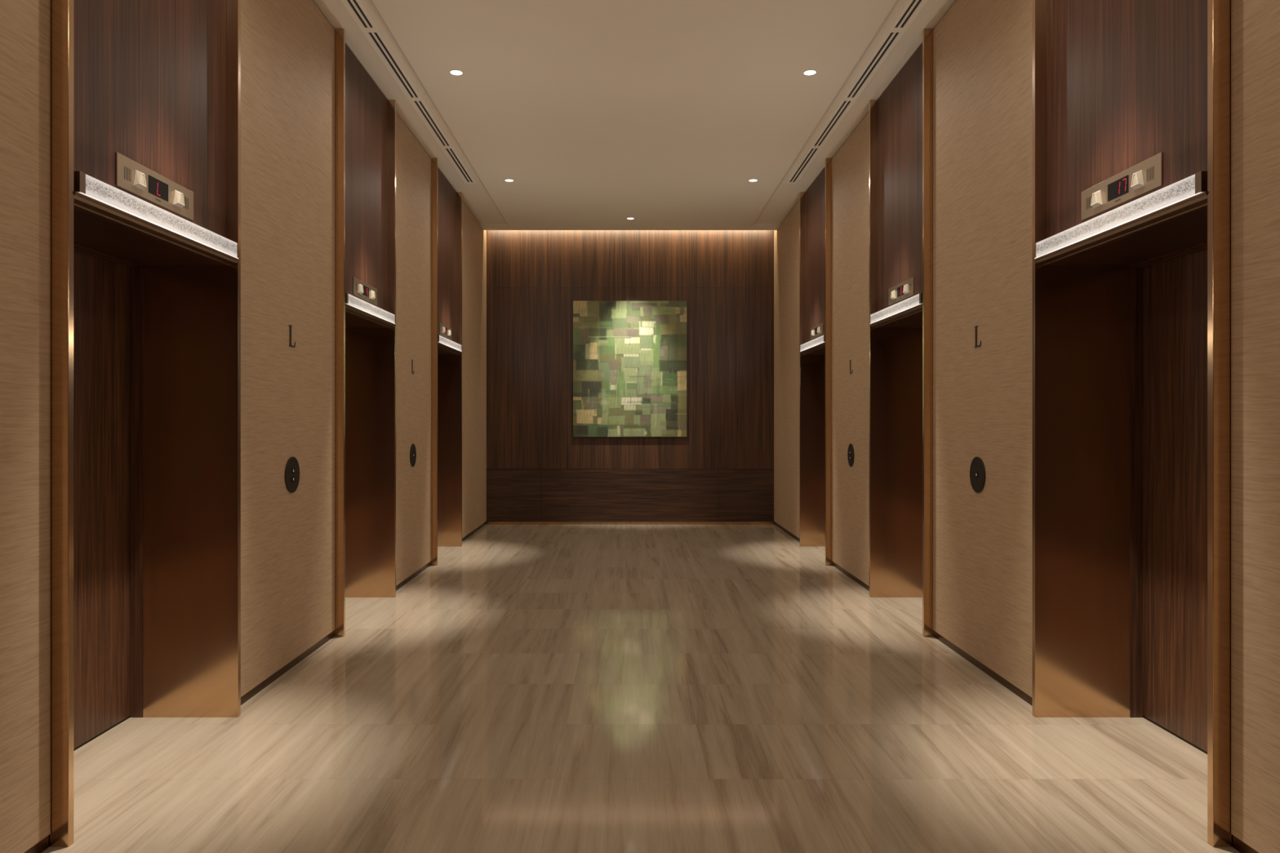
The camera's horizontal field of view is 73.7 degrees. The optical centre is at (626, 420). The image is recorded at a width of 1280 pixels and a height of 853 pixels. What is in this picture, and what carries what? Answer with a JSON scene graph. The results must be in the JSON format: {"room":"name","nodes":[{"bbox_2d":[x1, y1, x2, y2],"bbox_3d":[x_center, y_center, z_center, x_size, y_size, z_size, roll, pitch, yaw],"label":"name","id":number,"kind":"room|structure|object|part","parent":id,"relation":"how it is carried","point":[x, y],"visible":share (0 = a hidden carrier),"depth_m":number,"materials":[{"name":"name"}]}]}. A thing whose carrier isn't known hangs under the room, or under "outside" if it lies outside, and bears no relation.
{"room":"lobby","nodes":[
{"label":"lobby","id":0,"kind":"room"},
{"bbox_2d":[0,0,486,852],"bbox_3d":[-1.959,-0.752,4.165,0.140,4.215,14.730,0,0,0],"label":"wall","id":1,"kind":"structure","parent":0,"point":[287,46],"depth_m":4.58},
{"bbox_2d":[48,0,240,847],"bbox_3d":[-2.123,-0.568,3.425,0.582,3.936,1.250,0,0,0],"label":"elevator","id":2,"kind":"object","parent":1,"relation":"attached to","point":[145,330],"visible":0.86,"depth_m":3.89,"materials":[{"name":"brown wood"}]},
{"bbox_3d":[-2.357,0.322,3.728,0.034,2.139,0.604,0,0,0],"label":"door","id":3,"kind":"part","parent":2,"relation":"part of","materials":[{"name":"brown wood"}]},
{"bbox_3d":[-2.310,0.324,4.034,0.056,2.153,0.028,0,0,0],"label":"door frame post","id":4,"kind":"part","parent":2,"relation":"part of","materials":[{"name":"brown wood"}]},
{"bbox_3d":[-1.896,-1.631,3.425,0.020,1.797,1.193,0,0,0],"label":"transom panel","id":5,"kind":"part","parent":2,"relation":"part of","materials":[{"name":"brown wood"}]},
{"bbox_2d":[115,151,193,220],"bbox_3d":[-1.873,-0.929,3.425,0.025,0.123,0.554,0,0,0],"label":"indicator","id":6,"kind":"object","parent":2,"relation":"attached to","point":[132,176],"visible":1,"depth_m":3.38,"materials":[{"name":"metal"}]},
{"bbox_2d":[73,170,239,265],"bbox_3d":[-1.855,-0.783,3.425,0.059,0.106,1.193,0,0,0],"label":"light bar","id":7,"kind":"object","parent":2,"relation":"attached to","point":[94,196],"visible":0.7,"depth_m":3.27,"materials":[{"name":"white glass"}]},
{"bbox_2d":[24,521,485,852],"bbox_3d":[-1.952,1.377,4.139,0.114,0.045,14.678,0,0,0],"label":"baseboard","id":8,"kind":"structure","parent":1,"relation":"attached to","point":[42,845],"depth_m":4.76,"materials":[{"name":"brown metal"}]},
{"bbox_2d":[284,457,299,493],"bbox_3d":[-1.884,0.306,4.812,0.011,0.203,0.203,0,0,0],"label":"panel","id":9,"kind":"object","parent":1,"relation":"attached to","point":[292,468],"visible":1,"depth_m":4.79,"materials":[{"name":"grey metal"}]},
{"bbox_2d":[288,324,295,347],"bbox_3d":[-1.887,-0.475,4.813,0.004,0.120,0.092,0,0,0],"label":"letter","id":10,"kind":"object","parent":1,"relation":"attached to","point":[291,326],"depth_m":4.79,"materials":[{"name":"brown metal"}]},
{"bbox_2d":[333,28,395,636],"bbox_3d":[-2.123,-0.568,6.150,0.582,3.936,1.250,0,0,0],"label":"entrance","id":11,"kind":"object","parent":1,"relation":"attached to","point":[365,120],"visible":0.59,"depth_m":6.70,"materials":[{"name":"brown wood"}]},
{"bbox_2d":[352,276,377,305],"bbox_3d":[-1.873,-0.929,6.150,0.025,0.123,0.554,0,0,0],"label":"indicator","id":12,"kind":"object","parent":11,"relation":"attached to","point":[361,289],"visible":1,"depth_m":6.12,"materials":[{"name":"metal"}]},
{"bbox_3d":[-1.896,-1.631,6.150,0.020,1.797,1.193,0,0,0],"label":"transom panel","id":13,"kind":"part","parent":11,"relation":"part of","materials":[{"name":"brown wood"}]},
{"bbox_2d":[345,293,395,328],"bbox_3d":[-1.855,-0.783,6.150,0.059,0.106,1.193,0,0,0],"label":"light bar","id":14,"kind":"object","parent":11,"relation":"attached to","point":[356,306],"visible":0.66,"depth_m":6.08,"materials":[{"name":"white glass"}]},
{"bbox_2d":[409,444,416,466],"bbox_3d":[-1.884,0.306,7.530,0.011,0.203,0.203,0,0,0],"label":"panel","id":15,"kind":"object","parent":1,"relation":"attached to","point":[413,451],"visible":1,"depth_m":7.51,"materials":[{"name":"grey metal"}]},
{"bbox_2d":[411,359,414,373],"bbox_3d":[-1.887,-0.475,7.531,0.004,0.120,0.092,0,0,0],"label":"letter","id":16,"kind":"object","parent":1,"relation":"attached to","point":[411,359],"depth_m":7.51,"materials":[{"name":"brown metal"}]},
{"bbox_2d":[431,158,462,565],"bbox_3d":[-2.123,-0.568,8.875,0.582,3.936,1.250,0,0,0],"label":"entrance","id":17,"kind":"object","parent":1,"relation":"attached to","point":[446,202],"visible":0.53,"depth_m":9.42,"materials":[{"name":"brown wood"}]},
{"bbox_2d":[440,322,451,339],"bbox_3d":[-1.873,-0.929,8.875,0.025,0.123,0.554,0,0,0],"label":"indicator","id":18,"kind":"object","parent":17,"relation":"attached to","point":[445,331],"visible":1,"depth_m":8.84,"materials":[{"name":"metal"}]},
{"bbox_3d":[-1.896,-1.631,8.875,0.020,1.797,1.193,0,0,0],"label":"transom panel","id":19,"kind":"part","parent":17,"relation":"part of","materials":[{"name":"brown wood"}]},
{"bbox_2d":[437,334,462,355],"bbox_3d":[-1.855,-0.783,8.875,0.059,0.106,1.193,0,0,0],"label":"light bar","id":20,"kind":"object","parent":17,"relation":"attached to","point":[443,343],"visible":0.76,"depth_m":8.82,"materials":[{"name":"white glass"}]},
{"bbox_2d":[345,303,395,328],"bbox_3d":[-1.855,-0.745,6.150,0.059,0.030,1.193,0,0,0],"label":"light","id":21,"kind":"object","parent":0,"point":[353,308],"depth_m":6.11,"materials":[{"name":"white metal"}]},
{"bbox_2d":[437,342,462,355],"bbox_3d":[-1.855,-0.745,8.875,0.059,0.030,1.193,0,0,0],"label":"light","id":22,"kind":"object","parent":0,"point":[448,347],"depth_m":8.88,"materials":[{"name":"white metal"}]},
{"bbox_2d":[485,230,774,524],"bbox_3d":[0.046,-0.730,11.530,4.200,4.260,0.100,0,0,0],"label":"wall","id":23,"kind":"structure","parent":0,"point":[722,470],"depth_m":11.48,"materials":[{"name":"brown wood"}]},
{"bbox_3d":[-1.520,1.006,11.488,0.733,0.703,0.016,0,0,0],"label":"wood panel","id":24,"kind":"part","parent":23,"relation":"part of","materials":[{"name":"brown wood"}]},
{"bbox_3d":[-1.520,-2.321,11.488,0.733,1.068,0.016,0,0,0],"label":"wood panel","id":25,"kind":"part","parent":23,"relation":"part of","materials":[{"name":"brown wood"}]},
{"bbox_3d":[-1.520,-0.567,11.488,0.733,2.436,0.016,0,0,0],"label":"wood panel","id":26,"kind":"part","parent":23,"relation":"part of","materials":[{"name":"brown wood"}]},
{"bbox_3d":[-0.553,1.006,11.488,1.197,0.703,0.016,0,0,0],"label":"wood panel","id":27,"kind":"part","parent":23,"relation":"part of","materials":[{"name":"brown wood"}]},
{"bbox_3d":[-0.554,-2.321,11.488,1.198,1.068,0.016,0,0,0],"label":"wood panel","id":28,"kind":"part","parent":23,"relation":"part of","materials":[{"name":"brown wood"}]},
{"bbox_3d":[-0.554,-0.567,11.488,1.198,2.436,0.016,0,0,0],"label":"wood panel","id":29,"kind":"part","parent":23,"relation":"part of","materials":[{"name":"brown wood"}]},
{"bbox_2d":[573,300,686,436],"bbox_3d":[0.043,-0.694,11.462,1.525,1.825,0.034,0,0,0],"label":"painting","id":30,"kind":"object","parent":23,"relation":"attached to","point":[629,357],"visible":1,"depth_m":11.44,"materials":[{"name":"fabric"}]},
{"bbox_2d":[486,521,773,524],"bbox_3d":[0.046,1.380,11.485,3.866,0.040,0.022,0,0,0],"label":"baseboard","id":31,"kind":"structure","parent":23,"relation":"attached to","point":[487,522],"depth_m":11.47,"materials":[{"name":"brown wood"}]},
{"bbox_3d":[0.639,1.006,11.488,1.185,0.703,0.016,0,0,0],"label":"wood panel","id":32,"kind":"part","parent":23,"relation":"part of","materials":[{"name":"brown wood"}]},
{"bbox_3d":[0.640,-2.321,11.488,1.186,1.068,0.016,0,0,0],"label":"wood panel","id":33,"kind":"part","parent":23,"relation":"part of","materials":[{"name":"brown wood"}]},
{"bbox_3d":[0.640,-0.567,11.488,1.186,2.436,0.016,0,0,0],"label":"wood panel","id":34,"kind":"part","parent":23,"relation":"part of","materials":[{"name":"brown wood"}]},
{"bbox_3d":[1.607,1.006,11.488,0.745,0.703,0.016,0,0,0],"label":"wood panel","id":35,"kind":"part","parent":23,"relation":"part of","materials":[{"name":"brown wood"}]},
{"bbox_3d":[1.607,-2.321,11.488,0.745,1.068,0.016,0,0,0],"label":"wood panel","id":36,"kind":"part","parent":23,"relation":"part of","materials":[{"name":"brown wood"}]},
{"bbox_3d":[1.607,-0.567,11.488,0.745,2.436,0.016,0,0,0],"label":"wood panel","id":37,"kind":"part","parent":23,"relation":"part of","materials":[{"name":"brown wood"}]},
{"bbox_2d":[312,0,956,230],"bbox_3d":[0.046,-2.716,4.140,5.200,0.408,14.880,0,0,0],"label":"ceiling","id":38,"kind":"structure","parent":0,"point":[660,114],"depth_m":6.59,"materials":[{"name":"paint"}]},
{"bbox_2d":[340,0,476,183],"bbox_3d":[-1.665,-2.535,5.530,0.118,0.006,7.160,0,0,0],"label":"ceiling vent","id":39,"kind":"object","parent":38,"relation":"in","point":[357,11],"visible":1,"depth_m":6.33,"materials":[{"name":"beige"}]},
{"bbox_2d":[448,69,463,75],"bbox_3d":[-1.229,-2.510,6.155,0.100,0.003,0.100,0,0,0],"label":"recessed light","id":40,"kind":"object","parent":38,"relation":"in","point":[454,72],"visible":1,"depth_m":6.15,"materials":[{"name":"paint"}]},
{"bbox_2d":[504,178,514,182],"bbox_3d":[-1.229,-2.510,8.920,0.100,0.003,0.100,0,0,0],"label":"recessed light","id":41,"kind":"object","parent":38,"relation":"in","point":[505,180],"visible":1,"depth_m":8.92,"materials":[{"name":"paint"}]},
{"bbox_2d":[748,178,758,182],"bbox_3d":[1.321,-2.510,8.920,0.100,0.003,0.100,0,0,0],"label":"recessed light","id":42,"kind":"object","parent":38,"relation":"in","point":[751,180],"visible":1,"depth_m":8.91,"materials":[{"name":"paint"}]},
{"bbox_2d":[802,69,817,75],"bbox_3d":[1.321,-2.510,6.155,0.100,0.003,0.100,0,0,0],"label":"recessed light","id":43,"kind":"object","parent":38,"relation":"in","point":[810,72],"visible":1,"depth_m":6.15,"materials":[{"name":"paint"}]},
{"bbox_2d":[786,0,928,183],"bbox_3d":[1.757,-2.535,5.530,0.118,0.006,7.160,0,0,0],"label":"ceiling vent","id":44,"kind":"object","parent":38,"relation":"in","point":[912,8],"visible":1,"depth_m":6.32,"materials":[{"name":"beige"}]},
{"bbox_2d":[41,524,1239,852],"bbox_3d":[0.046,1.440,4.140,5.200,0.080,14.880,0,0,0],"label":"floor","id":45,"kind":"structure","parent":0,"point":[532,688],"depth_m":3.78,"materials":[{"name":"stone"}]},
{"bbox_2d":[799,342,825,355],"bbox_3d":[1.948,-0.745,8.875,0.059,0.030,1.193,0,0,0],"label":"light","id":46,"kind":"object","parent":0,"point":[815,346],"depth_m":8.88,"materials":[{"name":"white metal"}]},
{"bbox_2d":[869,303,922,328],"bbox_3d":[1.948,-0.745,6.150,0.059,0.030,1.193,0,0,0],"label":"light","id":47,"kind":"object","parent":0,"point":[913,308],"depth_m":6.11,"materials":[{"name":"white metal"}]},
{"bbox_2d":[773,0,1279,852],"bbox_3d":[2.051,-0.752,4.165,0.140,4.215,14.730,0,0,0],"label":"wall","id":48,"kind":"structure","parent":0,"point":[983,49],"depth_m":4.50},
{"bbox_2d":[800,158,832,565],"bbox_3d":[2.215,-0.568,8.875,0.582,3.936,1.250,0,0,0],"label":"entrance","id":49,"kind":"object","parent":48,"relation":"attached to","point":[815,203],"visible":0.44,"depth_m":9.47,"materials":[{"name":"brown wood"}]},
{"bbox_2d":[799,334,825,355],"bbox_3d":[1.948,-0.783,8.875,0.059,0.106,1.193,0,0,0],"label":"light bar","id":50,"kind":"object","parent":49,"relation":"attached to","point":[819,343],"visible":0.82,"depth_m":8.84,"materials":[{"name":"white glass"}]},
{"bbox_3d":[1.988,-1.631,8.875,0.020,1.797,1.193,0,0,0],"label":"transom panel","id":51,"kind":"part","parent":49,"relation":"part of","materials":[{"name":"brown wood"}]},
{"bbox_2d":[810,322,822,339],"bbox_3d":[1.965,-0.929,8.875,0.025,0.123,0.554,0,0,0],"label":"indicator","id":52,"kind":"object","parent":49,"relation":"attached to","point":[816,331],"visible":1,"depth_m":8.85,"materials":[{"name":"metal"}]},
{"bbox_2d":[847,444,854,466],"bbox_3d":[1.976,0.306,7.530,0.011,0.203,0.203,0,0,0],"label":"panel","id":53,"kind":"object","parent":48,"relation":"attached to","point":[851,455],"visible":1,"depth_m":7.51,"materials":[{"name":"grey metal"}]},
{"bbox_2d":[869,28,933,636],"bbox_3d":[2.215,-0.568,6.150,0.582,3.936,1.250,0,0,0],"label":"elevator","id":54,"kind":"object","parent":48,"relation":"attached to","point":[901,118],"visible":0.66,"depth_m":6.75,"materials":[{"name":"brown wood"}]},
{"bbox_2d":[869,293,922,328],"bbox_3d":[1.948,-0.783,6.150,0.059,0.106,1.193,0,0,0],"label":"light bar","id":55,"kind":"object","parent":54,"relation":"attached to","point":[913,305],"visible":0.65,"depth_m":6.07,"materials":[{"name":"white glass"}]},
{"bbox_3d":[1.988,-1.631,6.150,0.020,1.797,1.193,0,0,0],"label":"transom panel","id":56,"kind":"part","parent":54,"relation":"part of","materials":[{"name":"brown wood"}]},
{"bbox_2d":[888,276,914,305],"bbox_3d":[1.965,-0.929,6.150,0.025,0.123,0.554,0,0,0],"label":"indicator","id":57,"kind":"object","parent":54,"relation":"attached to","point":[905,289],"visible":1,"depth_m":6.12,"materials":[{"name":"metal"}]},
{"bbox_2d":[969,457,985,493],"bbox_3d":[1.976,0.306,4.812,0.011,0.203,0.203,0,0,0],"label":"panel","id":58,"kind":"object","parent":48,"relation":"attached to","point":[977,470],"visible":1,"depth_m":4.80,"materials":[{"name":"grey metal"}]},
{"bbox_2d":[973,325,981,347],"bbox_3d":[1.979,-0.475,4.811,0.004,0.120,0.092,0,0,0],"label":"letter","id":59,"kind":"object","parent":48,"relation":"attached to","point":[975,326],"depth_m":4.83,"materials":[{"name":"brown metal"}]},
{"bbox_2d":[774,521,1258,852],"bbox_3d":[2.044,1.377,4.139,0.114,0.045,14.678,0,0,0],"label":"baseboard","id":60,"kind":"structure","parent":48,"relation":"attached to","point":[1237,844],"depth_m":4.75,"materials":[{"name":"brown wood"}]},
{"bbox_2d":[1032,0,1232,847],"bbox_3d":[2.215,-0.568,3.425,0.582,3.936,1.250,0,0,0],"label":"elevator","id":61,"kind":"object","parent":48,"relation":"attached to","point":[1131,333],"visible":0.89,"depth_m":3.85,"materials":[{"name":"brown wood"}]},
{"bbox_2d":[1033,170,1207,265],"bbox_3d":[1.948,-0.783,3.425,0.059,0.106,1.193,0,0,0],"label":"light bar","id":62,"kind":"object","parent":61,"relation":"attached to","point":[1187,195],"visible":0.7,"depth_m":3.28,"materials":[{"name":"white glass"}]},
{"bbox_2d":[1081,151,1162,220],"bbox_3d":[1.965,-0.929,3.425,0.025,0.123,0.554,0,0,0],"label":"indicator","id":63,"kind":"object","parent":61,"relation":"attached to","point":[1146,175],"visible":1,"depth_m":3.38,"materials":[{"name":"metal"}]},
{"bbox_3d":[1.988,-1.631,3.425,0.020,1.797,1.193,0,0,0],"label":"transom panel","id":64,"kind":"part","parent":61,"relation":"part of","materials":[{"name":"brown wood"}]},
{"bbox_3d":[2.402,0.324,4.034,0.056,2.153,0.028,0,0,0],"label":"door frame post","id":65,"kind":"part","parent":61,"relation":"part of","materials":[{"name":"brown metal"}]},
{"bbox_3d":[2.449,0.322,3.728,0.034,2.139,0.604,0,0,0],"label":"door","id":66,"kind":"part","parent":61,"relation":"part of","materials":[{"name":"brown wood"}]}
]}

